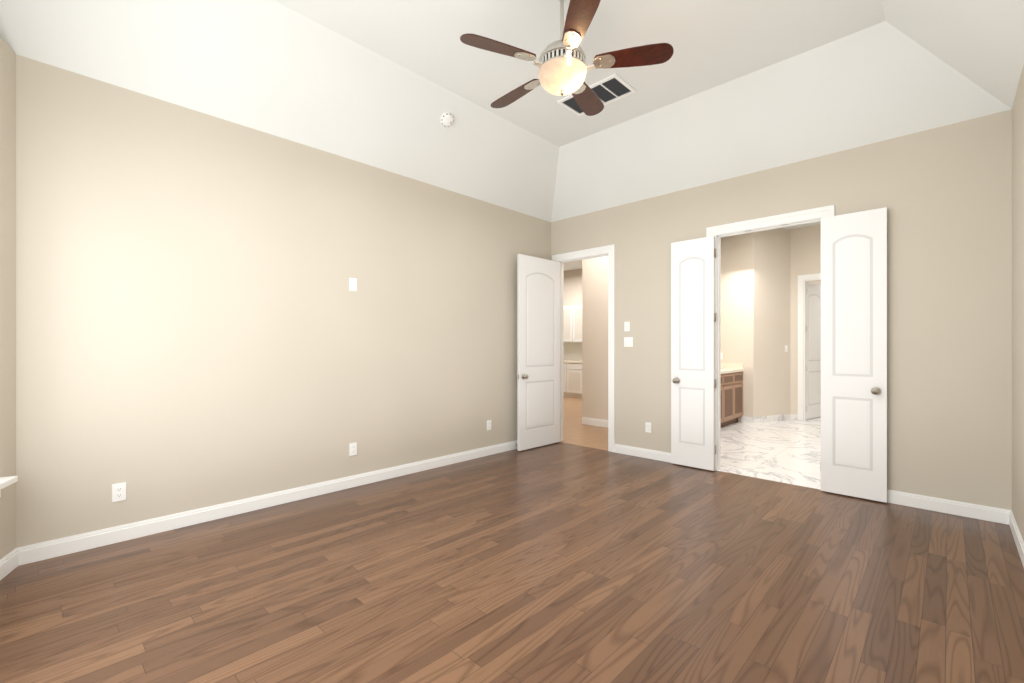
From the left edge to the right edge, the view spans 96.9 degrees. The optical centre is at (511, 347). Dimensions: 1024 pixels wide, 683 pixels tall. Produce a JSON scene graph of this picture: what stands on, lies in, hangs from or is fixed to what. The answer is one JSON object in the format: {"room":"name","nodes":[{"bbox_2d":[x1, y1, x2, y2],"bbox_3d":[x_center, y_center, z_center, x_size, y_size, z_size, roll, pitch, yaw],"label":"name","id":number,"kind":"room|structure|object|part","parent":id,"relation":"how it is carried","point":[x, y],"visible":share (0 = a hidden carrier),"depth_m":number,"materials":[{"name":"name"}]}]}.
{"room":"empty bedroom","nodes":[
{"label":"empty bedroom","id":0,"kind":"room"},
{"bbox_2d":[0,38,15,558],"bbox_3d":[-2.639,-0.217,1.996,0.120,2.980,1.380,0,0,-26],"label":"wall","id":1,"kind":"structure","parent":0,"point":[8,290],"depth_m":2.56,"materials":[{"name":"beige paint"}]},
{"bbox_2d":[0,476,17,496],"bbox_3d":[-2.558,0.766,2.052,0.075,0.107,1.010,0,0,-26],"label":"window sill","id":2,"kind":"structure","parent":1,"relation":"attached to","point":[6,481],"depth_m":2.45,"materials":[{"name":"white wood"}]},
{"bbox_2d":[16,54,550,547],"bbox_3d":[-1.380,-0.217,4.292,0.120,2.980,5.630,0,0,44],"label":"wall","id":3,"kind":"structure","parent":0,"point":[198,324],"depth_m":3.40,"materials":[{"name":"beige paint"}]},
{"bbox_2d":[112,482,125,501],"bbox_3d":[-2.570,0.948,2.966,0.008,0.115,0.070,0,0,44],"label":"electrical outlet","id":4,"kind":"object","parent":3,"relation":"attached to","point":[118,491],"visible":1,"depth_m":2.96,"materials":[{"name":"white plastic"}]},
{"bbox_2d":[349,442,356,455],"bbox_3d":[-1.446,0.928,4.131,0.008,0.115,0.070,0,0,44],"label":"electrical outlet","id":5,"kind":"object","parent":3,"relation":"attached to","point":[352,449],"visible":1,"depth_m":4.12,"materials":[{"name":"white plastic"}]},
{"bbox_2d":[349,278,356,290],"bbox_3d":[-1.447,-0.572,4.132,0.006,0.115,0.070,0,0,44],"label":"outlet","id":6,"kind":"object","parent":3,"relation":"attached to","point":[352,284],"visible":1,"depth_m":4.12,"materials":[{"name":"white plastic"}]},
{"bbox_2d":[487,420,490,429],"bbox_3d":[-0.269,0.918,5.353,0.008,0.115,0.070,0,0,44],"label":"electrical outlet","id":7,"kind":"object","parent":3,"relation":"attached to","point":[488,424],"visible":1,"depth_m":5.35,"materials":[{"name":"white plastic"}]},
{"bbox_2d":[0,440,1023,579],"bbox_3d":[0.187,1.220,2.780,4.236,0.105,5.392,0,0,44],"label":"baseboard","id":8,"kind":"structure","parent":3,"relation":"attached to","point":[11,561],"depth_m":3.42,"materials":[{"name":"white wood"}]},
{"bbox_2d":[0,397,1023,682],"bbox_3d":[1.047,1.303,7.300,11.200,0.060,13.690,0,0,44],"label":"floor","id":9,"kind":"structure","parent":0,"point":[559,562],"depth_m":2.42,"materials":[{"name":"brown wood"}]},
{"bbox_2d":[564,361,567,396],"bbox_3d":[1.418,0.833,11.934,0.500,0.880,0.615,0,0,44],"label":"base cabinet","id":10,"kind":"object","parent":9,"relation":"on","point":[565,362],"depth_m":11.56,"materials":[{"name":"white wood"}]},
{"bbox_2d":[568,361,581,397],"bbox_3d":[1.777,0.833,11.587,0.500,0.880,0.615,0,0,44],"label":"base cabinet","id":11,"kind":"object","parent":9,"relation":"on","point":[574,367],"depth_m":11.36,"materials":[{"name":"white wood"}]},
{"bbox_2d":[721,371,742,426],"bbox_3d":[3.062,0.840,7.230,0.591,0.865,1.906,0,0,44],"label":"bathroom vanity","id":12,"kind":"object","parent":9,"relation":"on","point":[731,393],"depth_m":7.31,"materials":[{"name":"brown wood"}]},
{"bbox_2d":[721,367,743,370],"bbox_3d":[3.063,0.387,7.226,0.596,0.040,1.910,0,0,44],"label":"countertop","id":13,"kind":"structure","parent":12,"relation":"on","point":[722,368],"depth_m":7.69,"materials":[{"name":"white stone"}]},
{"bbox_2d":[0,0,1023,221],"bbox_3d":[0.187,-2.017,2.780,4.476,0.620,5.632,0,0,44],"label":"ceiling","id":14,"kind":"structure","parent":0,"point":[728,89],"depth_m":3.52,"materials":[{"name":"white paint"}]},
{"bbox_2d":[440,112,453,126],"bbox_3d":[-0.615,-2.157,4.298,0.112,0.109,0.136,0,0,44],"label":"smoke detector","id":15,"kind":"object","parent":14,"relation":"attached to","point":[446,119],"visible":1,"depth_m":4.27,"materials":[{"name":"white plastic"}]},
{"bbox_2d":[460,0,673,115],"bbox_3d":[0.299,-1.974,2.962,1.270,0.705,1.302,0,0,44],"label":"ceiling fan","id":16,"kind":"object","parent":14,"relation":"hanging from","point":[562,65],"visible":1,"depth_m":2.81,"materials":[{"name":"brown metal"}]},
{"bbox_3d":[0.323,-1.713,2.921,0.312,0.116,0.312,0,0,44],"label":"lamp shade","id":17,"kind":"part","parent":16,"relation":"part of","materials":[{"name":"white glass"}]},
{"bbox_2d":[557,73,635,115],"bbox_3d":[0.777,-2.320,4.196,0.630,0.014,0.355,0,0,44],"label":"ceiling vent","id":18,"kind":"object","parent":14,"relation":"in","point":[612,88],"visible":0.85,"depth_m":4.12,"materials":[{"name":"white"}]},
{"bbox_2d":[564,269,581,305],"bbox_3d":[2.439,-0.402,11.466,7.420,3.350,0.120,0,0,44],"label":"wall","id":19,"kind":"structure","parent":0,"point":[572,287],"depth_m":12.13,"materials":[{"name":"beige paint"}]},
{"bbox_2d":[564,306,575,344],"bbox_3d":[1.508,-0.602,12.028,0.500,0.950,0.355,0,0,44],"label":"upper cabinet","id":20,"kind":"object","parent":19,"relation":"attached to","point":[567,309],"depth_m":11.84,"materials":[{"name":"white wood"}]},
{"bbox_2d":[572,305,581,344],"bbox_3d":[1.868,-0.602,11.681,0.500,0.950,0.355,0,0,44],"label":"upper cabinet","id":21,"kind":"object","parent":19,"relation":"attached to","point":[576,310],"depth_m":11.64,"materials":[{"name":"white wood"}]},
{"bbox_2d":[582,256,607,419],"bbox_3d":[1.889,-0.402,6.912,1.890,3.350,0.120,0,0,44],"label":"wall","id":22,"kind":"structure","parent":0,"point":[595,338],"depth_m":7.32,"materials":[{"name":"beige paint"}]},
{"bbox_2d":[582,417,607,427],"bbox_3d":[1.805,1.213,6.901,1.754,0.120,0.016,0,0,44],"label":"baseboard","id":23,"kind":"structure","parent":22,"relation":"attached to","point":[594,422],"depth_m":7.32,"materials":[{"name":"white wood"}]},
{"bbox_2d":[564,221,820,270],"bbox_3d":[3.027,-2.117,9.426,11.300,0.080,7.880,0,0,44],"label":"ceiling","id":24,"kind":"structure","parent":0,"point":[573,265],"depth_m":11.11,"materials":[{"name":"beige paint"}]},
{"bbox_2d":[721,232,756,421],"bbox_3d":[3.822,-0.402,7.909,0.750,3.350,0.120,0,0,44],"label":"wall","id":25,"kind":"structure","parent":0,"point":[755,303],"depth_m":7.73,"materials":[{"name":"beige paint"}]},
{"bbox_2d":[721,363,742,366],"bbox_3d":[3.724,0.318,7.903,0.573,0.099,0.018,0,0,44],"label":"backsplash","id":26,"kind":"structure","parent":25,"relation":"attached to","point":[722,364],"depth_m":7.82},
{"bbox_2d":[757,228,789,416],"bbox_3d":[4.499,-0.402,7.900,0.461,3.350,0.765,0,0,44],"label":"wall","id":27,"kind":"structure","parent":0,"point":[773,245],"depth_m":7.81,"materials":[{"name":"beige paint"}]},
{"bbox_2d":[752,414,792,422],"bbox_3d":[4.482,1.223,7.779,0.380,0.100,0.872,0,0,44],"label":"baseboard","id":28,"kind":"structure","parent":27,"relation":"attached to","point":[762,419],"depth_m":7.78,"materials":[{"name":"stone"}]},
{"bbox_2d":[551,109,1011,509],"bbox_3d":[2.100,-0.217,4.764,4.236,2.980,0.120,0,0,44],"label":"wall","id":29,"kind":"structure","parent":0,"point":[943,194],"depth_m":3.61,"materials":[{"name":"beige paint"}]},
{"bbox_2d":[516,254,559,450],"bbox_3d":[0.352,0.062,5.808,0.172,2.398,0.785,0,0,44],"label":"door","id":30,"kind":"structure","parent":29,"relation":"in","point":[538,352],"depth_m":5.75,"materials":[{"name":"white wood"}]},
{"bbox_2d":[552,244,614,451],"bbox_3d":[0.942,0.013,5.880,0.970,2.520,0.156,0,0,44],"label":"door frame","id":31,"kind":"structure","parent":29,"relation":"attached to","point":[596,252],"depth_m":5.55,"materials":[{"name":"white wood"}]},
{"bbox_2d":[624,322,629,330],"bbox_3d":[1.361,-0.247,5.378,0.070,0.115,0.019,0,0,44],"label":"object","id":32,"kind":"object","parent":29,"relation":"attached to","point":[626,326],"visible":1,"depth_m":5.38,"materials":[{"name":"white plastic"}]},
{"bbox_2d":[624,337,632,346],"bbox_3d":[1.374,-0.062,5.366,0.116,0.115,0.019,0,0,44],"label":"double light switch","id":33,"kind":"object","parent":29,"relation":"attached to","point":[628,341],"visible":1,"depth_m":5.37,"materials":[{"name":"white plastic"}]},
{"bbox_2d":[645,422,650,432],"bbox_3d":[1.561,0.918,5.194,0.070,0.115,0.008,0,0,44],"label":"electrical outlet","id":34,"kind":"object","parent":29,"relation":"attached to","point":[648,427],"visible":1,"depth_m":5.19,"materials":[{"name":"white plastic"}]},
{"bbox_2d":[671,236,715,470],"bbox_3d":[1.895,0.062,4.777,0.461,2.398,0.126,0,0,44],"label":"door","id":35,"kind":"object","parent":29,"relation":"attached to","point":[693,321],"visible":1,"depth_m":4.77,"materials":[{"name":"white wood"}]},
{"bbox_2d":[706,205,834,470],"bbox_3d":[2.475,0.013,4.402,1.100,2.520,0.156,0,0,44],"label":"door frame","id":36,"kind":"structure","parent":29,"relation":"attached to","point":[813,215],"depth_m":4.65,"materials":[{"name":"white wood"}]},
{"bbox_2d":[820,207,886,502],"bbox_3d":[2.872,0.062,3.835,0.461,2.398,0.126,0,0,44],"label":"door double right","id":37,"kind":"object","parent":29,"relation":"attached to","point":[853,385],"visible":1,"depth_m":3.83,"materials":[{"name":"white wood"}]},
{"bbox_2d":[790,228,797,414],"bbox_3d":[6.217,-0.402,9.269,0.150,3.350,3.680,0,0,44],"label":"wall","id":38,"kind":"structure","parent":0,"point":[793,232],"depth_m":7.94,"materials":[{"name":"beige paint"}]},
{"bbox_2d":[798,273,820,420],"bbox_3d":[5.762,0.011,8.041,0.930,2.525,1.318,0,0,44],"label":"door frame","id":39,"kind":"structure","parent":38,"relation":"in","point":[802,346],"depth_m":7.86,"materials":[{"name":"white wood"}]},
{"bbox_2d":[807,283,820,418],"bbox_3d":[5.438,0.062,8.124,0.236,2.398,0.716,0,0,44],"label":"door","id":40,"kind":"structure","parent":39,"relation":"attached to","point":[813,351],"depth_m":8.10,"materials":[{"name":"white wood"}]},
{"bbox_2d":[798,225,820,284],"bbox_3d":[6.126,-0.402,6.884,3.030,3.350,0.120,0,0,44],"label":"wall","id":41,"kind":"structure","parent":0,"point":[805,251],"depth_m":7.78,"materials":[{"name":"beige paint"}]},
{"bbox_2d":[1012,65,1023,540],"bbox_3d":[1.756,-0.217,1.269,0.120,2.980,5.630,0,0,44],"label":"wall","id":42,"kind":"structure","parent":0,"point":[1018,309],"depth_m":2.94,"materials":[{"name":"beige paint"}]}
]}

